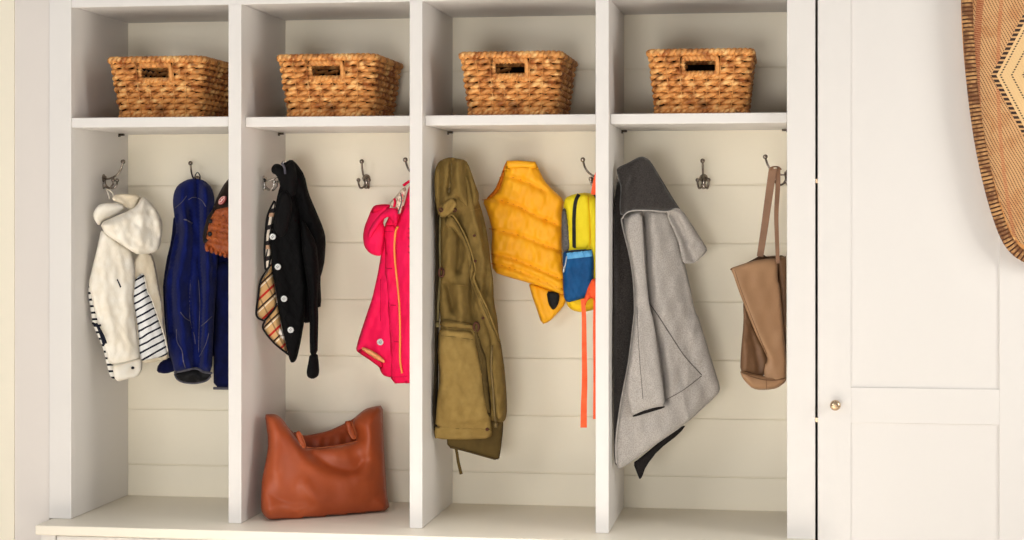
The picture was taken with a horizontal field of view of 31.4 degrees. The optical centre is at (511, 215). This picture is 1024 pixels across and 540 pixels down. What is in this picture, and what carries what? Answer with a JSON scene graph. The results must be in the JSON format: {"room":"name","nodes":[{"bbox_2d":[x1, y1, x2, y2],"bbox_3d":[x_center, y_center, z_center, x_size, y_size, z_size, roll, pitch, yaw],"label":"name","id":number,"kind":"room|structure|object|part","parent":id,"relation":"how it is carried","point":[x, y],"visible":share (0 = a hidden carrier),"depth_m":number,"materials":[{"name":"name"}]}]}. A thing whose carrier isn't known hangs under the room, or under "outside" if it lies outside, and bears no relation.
{"room":"mudroom","nodes":[
{"label":"mudroom","id":0,"kind":"room"},
{"bbox_2d":[0,0,14,539],"bbox_3d":[-2.131,-0.175,4.950,1.870,2.750,0.500,0,0,9],"label":"wall","id":1,"kind":"structure","parent":0,"point":[7,7],"depth_m":4.56,"materials":[{"name":"beige paint"}]},
{"bbox_2d":[15,0,52,539],"bbox_3d":[-1.162,-0.100,4.796,0.091,2.600,0.487,0,0,9],"label":"trim","id":2,"kind":"structure","parent":1,"relation":"attached to","point":[31,16],"depth_m":4.56,"materials":[{"name":"white paint"}]},
{"bbox_2d":[815,0,817,539],"bbox_3d":[0.153,-0.175,4.899,6.400,2.750,0.100,0,0,9],"label":"wall","id":3,"kind":"structure","parent":0,"point":[816,1],"depth_m":4.75,"materials":[{"name":"beige paint"}]},
{"bbox_3d":[-0.346,1.225,1.688,6.400,0.050,6.600,0,0,9],"label":"floor","id":4,"kind":"structure","parent":0,"visible":0},
{"bbox_2d":[35,0,814,539],"bbox_3d":[-0.199,0.100,4.554,1.885,2.100,0.520,0,0,9],"label":"locker","id":5,"kind":"object","parent":4,"relation":"on","point":[151,455],"visible":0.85,"depth_m":4.67,"materials":[{"name":"beige paint"}]},
{"bbox_3d":[-1.075,-0.088,4.743,0.020,1.684,0.374,0,0,9],"label":"panel","id":6,"kind":"part","parent":5,"relation":"part of","materials":[{"name":"white paint"}]},
{"bbox_2d":[102,159,124,188],"bbox_3d":[-1.035,-0.108,4.745,0.059,0.078,0.039,0,0,9],"label":"coat hook","id":7,"kind":"object","parent":5,"relation":"attached to","point":[104,178],"visible":1,"depth_m":4.74,"materials":[{"name":"silver metal"}]},
{"bbox_3d":[-1.036,-0.116,4.745,0.053,0.045,0.005,0,0,9],"label":"arm","id":8,"kind":"part","parent":7,"relation":"part of","materials":[{"name":"silver metal"}]},
{"bbox_2d":[88,188,167,380],"bbox_3d":[-0.990,0.175,4.695,0.232,0.493,0.102,0,0,-40],"label":"hooded jacket","id":9,"kind":"object","parent":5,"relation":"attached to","point":[118,283],"visible":1,"depth_m":4.66,"materials":[{"name":"white fabric"}]},
{"bbox_2d":[101,194,162,254],"bbox_3d":[-0.974,0.021,4.677,0.115,0.157,0.153,0,0,9],"label":"hood","id":10,"kind":"object","parent":9,"relation":"attached to","point":[138,230],"depth_m":4.67,"materials":[{"name":"white fabric"}]},
{"bbox_3d":[-0.941,0.235,4.742,0.097,0.293,0.030,0,0,-40],"label":"panel","id":11,"kind":"part","parent":9,"relation":"part of","materials":[{"name":"white fabric"}]},
{"bbox_3d":[-0.895,0.947,4.439,0.443,0.327,0.020,0,0,9],"label":"drawer","id":12,"kind":"part","parent":5,"relation":"part of","materials":[{"name":"white paint"}]},
{"bbox_2d":[72,116,227,134],"bbox_3d":[-0.866,-0.232,4.702,0.405,0.025,0.390,0,0,9],"label":"shelf","id":13,"kind":"object","parent":5,"relation":"attached to","point":[81,125],"depth_m":4.53,"materials":[{"name":"white paint"}]},
{"bbox_2d":[107,55,227,116],"bbox_3d":[-0.868,-0.322,4.716,0.263,0.158,0.340,0,0,9],"label":"woven basket","id":14,"kind":"object","parent":5,"relation":"on","point":[145,86],"visible":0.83,"depth_m":4.58,"materials":[{"name":"wicker"}]},
{"bbox_2d":[187,161,200,179],"bbox_3d":[-0.851,-0.107,4.868,0.039,0.078,0.059,0,0,9],"label":"coat hook","id":15,"kind":"object","parent":5,"relation":"attached to","point":[190,163],"visible":0.3,"depth_m":4.85,"materials":[{"name":"silver metal"}]},
{"bbox_2d":[157,172,227,389],"bbox_3d":[-0.833,0.171,4.819,0.222,0.572,0.130,0,0,9],"label":"jacket","id":16,"kind":"object","parent":15,"relation":"hanging from","point":[195,282],"visible":0.83,"depth_m":4.79,"materials":[{"name":"blue fabric"}]},
{"bbox_2d":[262,161,285,190],"bbox_3d":[-0.605,-0.102,4.653,0.059,0.078,0.039,0,0,9],"label":"coat hook","id":17,"kind":"object","parent":5,"relation":"attached to","point":[264,179],"visible":0.9,"depth_m":4.65,"materials":[{"name":"silver metal"}]},
{"bbox_3d":[-0.619,-0.074,4.647,0.037,0.021,0.007,0,0,34],"label":"arm","id":18,"kind":"part","parent":17,"relation":"part of","materials":[{"name":"silver metal"}]},
{"bbox_2d":[255,160,325,378],"bbox_3d":[-0.561,0.134,4.622,0.187,0.554,0.107,0,0,-14],"label":"coat","id":19,"kind":"object","parent":17,"relation":"hanging from","point":[294,235],"visible":1,"depth_m":4.59,"materials":[{"name":"black fabric"}]},
{"bbox_3d":[-0.566,0.138,4.600,0.091,0.464,0.044,0,0,-16],"label":"panel","id":20,"kind":"part","parent":19,"relation":"part of","materials":[{"name":"black fabric"}]},
{"bbox_3d":[-0.225,-0.734,4.412,1.761,0.432,0.020,0,0,9],"label":"rail","id":21,"kind":"part","parent":5,"relation":"part of","materials":[{"name":"white paint"}]},
{"bbox_2d":[261,406,388,519],"bbox_3d":[-0.477,0.622,4.636,0.368,0.263,0.182,0,0,-26],"label":"tote","id":22,"kind":"object","parent":5,"relation":"on","point":[340,470],"visible":1,"depth_m":4.57,"materials":[{"name":"brown leather"}]},
{"bbox_2d":[246,116,409,133],"bbox_3d":[-0.423,-0.232,4.649,0.420,0.025,0.360,0,0,9],"label":"shelf","id":23,"kind":"object","parent":5,"relation":"attached to","point":[254,124],"depth_m":4.49,"materials":[{"name":"white paint"}]},
{"bbox_2d":[277,53,403,116],"bbox_3d":[-0.434,-0.322,4.649,0.263,0.158,0.340,0,0,9],"label":"woven basket","id":24,"kind":"object","parent":5,"relation":"on","point":[348,84],"visible":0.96,"depth_m":4.51,"materials":[{"name":"wicker"}]},
{"bbox_2d":[356,159,370,188],"bbox_3d":[-0.390,-0.110,4.796,0.039,0.078,0.059,0,0,9],"label":"coat hook","id":25,"kind":"object","parent":5,"relation":"attached to","point":[366,178],"visible":1,"depth_m":4.80,"materials":[{"name":"silver metal"}]},
{"bbox_3d":[-0.390,-0.118,4.797,0.005,0.045,0.053,0,0,9],"label":"arm","id":26,"kind":"part","parent":25,"relation":"part of","materials":[{"name":"silver metal"}]},
{"bbox_2d":[356,180,409,383],"bbox_3d":[-0.314,0.166,4.611,0.221,0.516,0.053,0,0,39],"label":"jacket","id":27,"kind":"object","parent":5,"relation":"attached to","point":[384,338],"visible":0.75,"depth_m":4.60,"materials":[{"name":"pink fabric"}]},
{"bbox_2d":[363,204,389,255],"bbox_3d":[-0.346,0.036,4.635,0.093,0.132,0.034,0,0,39],"label":"hood","id":28,"kind":"object","parent":27,"relation":"attached to","point":[376,236],"depth_m":4.62,"materials":[{"name":"pink fabric"}]},
{"bbox_2d":[403,157,409,171],"bbox_3d":[-0.246,-0.109,4.607,0.059,0.078,0.039,0,0,9],"label":"coat hook","id":29,"kind":"object","parent":5,"relation":"attached to","point":[405,159],"visible":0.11,"depth_m":4.61,"materials":[{"name":"silver metal"}]},
{"bbox_3d":[-0.198,0.766,4.546,1.877,0.024,0.494,0,0,9],"label":"bench seat","id":30,"kind":"part","parent":5,"relation":"part of","materials":[{"name":"beige paint"}]},
{"bbox_2d":[433,157,506,473],"bbox_3d":[-0.107,0.248,4.551,0.192,0.788,0.128,0,0,-11],"label":"parka","id":31,"kind":"object","parent":5,"relation":"hanging from","point":[470,399],"visible":1,"depth_m":4.52,"materials":[{"name":"green fabric"}]},
{"bbox_2d":[434,157,478,320],"bbox_3d":[-0.135,0.057,4.544,0.104,0.405,0.118,0,0,9],"label":"sleeve","id":32,"kind":"object","parent":31,"relation":"attached to","point":[456,192],"depth_m":4.53,"materials":[{"name":"green fabric"}]},
{"bbox_3d":[-0.135,0.604,4.539,0.025,0.080,0.002,0,0,9],"label":"waist cord","id":33,"kind":"part","parent":31,"relation":"part of","materials":[{"name":"green fabric"}]},
{"bbox_2d":[426,114,595,131],"bbox_3d":[0.024,-0.232,4.579,0.419,0.025,0.360,0,0,9],"label":"shelf","id":34,"kind":"object","parent":5,"relation":"attached to","point":[434,122],"depth_m":4.42,"materials":[{"name":"white paint"}]},
{"bbox_2d":[458,50,577,114],"bbox_3d":[0.019,-0.322,4.579,0.263,0.158,0.340,0,0,9],"label":"woven basket","id":35,"kind":"object","parent":5,"relation":"on","point":[537,82],"visible":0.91,"depth_m":4.44,"materials":[{"name":"wicker"}]},
{"bbox_2d":[561,172,595,427],"bbox_3d":[0.174,0.205,4.531,0.100,0.636,0.157,0,0,9],"label":"backpack","id":36,"kind":"object","parent":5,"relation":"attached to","point":[578,227],"visible":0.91,"depth_m":4.49,"materials":[{"name":"yellow fabric"}]},
{"bbox_3d":[0.164,0.016,4.506,0.067,0.142,0.027,0,0,9],"label":"panel","id":37,"kind":"part","parent":36,"relation":"part of","materials":[{"name":"yellow fabric"}]},
{"bbox_3d":[0.166,0.095,4.480,0.064,0.023,0.014,0,0,9],"label":"pocket trim","id":38,"kind":"part","parent":36,"relation":"part of","materials":[{"name":"blue fabric"}]},
{"bbox_3d":[0.178,0.214,4.516,0.089,0.048,0.053,0,0,9],"label":"panel","id":39,"kind":"part","parent":36,"relation":"part of","materials":[{"name":"fabric"}]},
{"bbox_2d":[580,157,593,185],"bbox_3d":[0.200,-0.107,4.538,0.059,0.078,0.039,0,0,9],"label":"coat hook","id":40,"kind":"object","parent":5,"relation":"attached to","point":[582,159],"visible":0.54,"depth_m":4.54,"materials":[{"name":"silver metal"}]},
{"bbox_3d":[0.200,-0.115,4.538,0.053,0.045,0.005,0,0,9],"label":"arm","id":41,"kind":"part","parent":40,"relation":"part of","materials":[{"name":"silver metal"}]},
{"bbox_2d":[610,112,786,130],"bbox_3d":[0.469,-0.232,4.510,0.418,0.025,0.360,0,0,9],"label":"shelf","id":42,"kind":"object","parent":5,"relation":"attached to","point":[619,121],"depth_m":4.35,"materials":[{"name":"white paint"}]},
{"bbox_2d":[646,47,756,113],"bbox_3d":[0.472,-0.322,4.508,0.263,0.158,0.340,0,0,8],"label":"woven basket","id":43,"kind":"object","parent":5,"relation":"on","point":[712,80],"visible":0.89,"depth_m":4.37,"materials":[{"name":"wicker"}]},
{"bbox_2d":[696,158,710,188],"bbox_3d":[0.488,-0.107,4.660,0.039,0.078,0.059,0,0,9],"label":"coat hook","id":44,"kind":"object","parent":5,"relation":"attached to","point":[703,178],"visible":1,"depth_m":4.66,"materials":[{"name":"silver metal"}]},
{"bbox_3d":[0.489,-0.115,4.660,0.005,0.045,0.053,0,0,9],"label":"arm","id":45,"kind":"part","parent":44,"relation":"part of","materials":[{"name":"silver metal"}]},
{"bbox_2d":[763,154,786,185],"bbox_3d":[0.645,-0.112,4.469,0.059,0.078,0.039,0,0,9],"label":"coat hook","id":46,"kind":"object","parent":5,"relation":"attached to","point":[765,156],"visible":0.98,"depth_m":4.46,"materials":[{"name":"silver metal"}]},
{"bbox_2d":[730,166,785,389],"bbox_3d":[0.608,0.151,4.463,0.171,0.546,0.079,0,0,-16],"label":"tote bag","id":47,"kind":"object","parent":46,"relation":"hanging from","point":[760,281],"visible":1,"depth_m":4.44,"materials":[{"name":"beige leather"}]},
{"bbox_3d":[0.600,0.256,4.443,0.146,0.304,0.025,0,0,-16],"label":"panel","id":48,"kind":"part","parent":47,"relation":"part of","materials":[{"name":"beige leather"}]},
{"bbox_3d":[-0.697,-0.107,4.667,0.059,0.078,0.039,0,0,9],"label":"coat hook","id":49,"kind":"object","parent":5,"relation":"attached to","visible":0},
{"bbox_2d":[203,180,227,257],"bbox_3d":[-0.736,0.007,4.670,0.110,0.214,0.084,0,0,9],"label":"glove","id":50,"kind":"object","parent":49,"relation":"hanging from","point":[215,233],"visible":0.57,"depth_m":4.64,"materials":[{"name":"orange fabric"}]},
{"bbox_3d":[-0.736,0.038,4.660,0.106,0.128,0.051,0,0,9],"label":"finger panel","id":51,"kind":"part","parent":50,"relation":"part of","materials":[{"name":"orange fabric"}]},
{"bbox_3d":[0.042,-0.097,4.729,0.039,0.078,0.059,0,0,9],"label":"coat hook","id":52,"kind":"object","parent":5,"relation":"attached to","visible":0},
{"bbox_2d":[484,160,565,323],"bbox_3d":[0.031,0.068,4.690,0.215,0.420,0.071,0,0,9],"label":"puffer jacket","id":53,"kind":"object","parent":52,"relation":"hanging from","point":[524,212],"visible":0.99,"depth_m":4.67,"materials":[{"name":"orange fabric"}]},
{"bbox_2d":[815,0,1023,539],"bbox_3d":[1.284,-0.075,4.399,1.094,2.550,0.521,0,0,9],"label":"tall cabinet","id":54,"kind":"object","parent":4,"relation":"on","point":[920,419],"visible":1,"depth_m":4.23,"materials":[{"name":"white paint"}]},
{"bbox_3d":[0.751,0.439,4.234,0.025,0.025,0.031,0,0,9],"label":"knob","id":55,"kind":"part","parent":54,"relation":"part of","materials":[{"name":"gold metal"}]},
{"bbox_2d":[961,0,1023,261],"bbox_3d":[1.238,-0.454,4.150,0.420,1.148,0.040,0,0,9],"label":"woven wall decoration","id":56,"kind":"object","parent":54,"relation":"attached to","point":[992,30],"visible":1,"depth_m":4.18,"materials":[{"name":"wicker"}]},
{"bbox_3d":[0.290,-0.099,4.524,0.059,0.078,0.039,0,0,9],"label":"coat hook","id":57,"kind":"object","parent":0,"visible":0},
{"bbox_2d":[613,157,719,478],"bbox_3d":[0.364,0.249,4.487,0.293,0.787,0.116,0,0,-31],"label":"coat","id":58,"kind":"object","parent":57,"relation":"hanging from","point":[664,374],"visible":1,"depth_m":4.45,"materials":[{"name":"grey fabric"}]}
]}

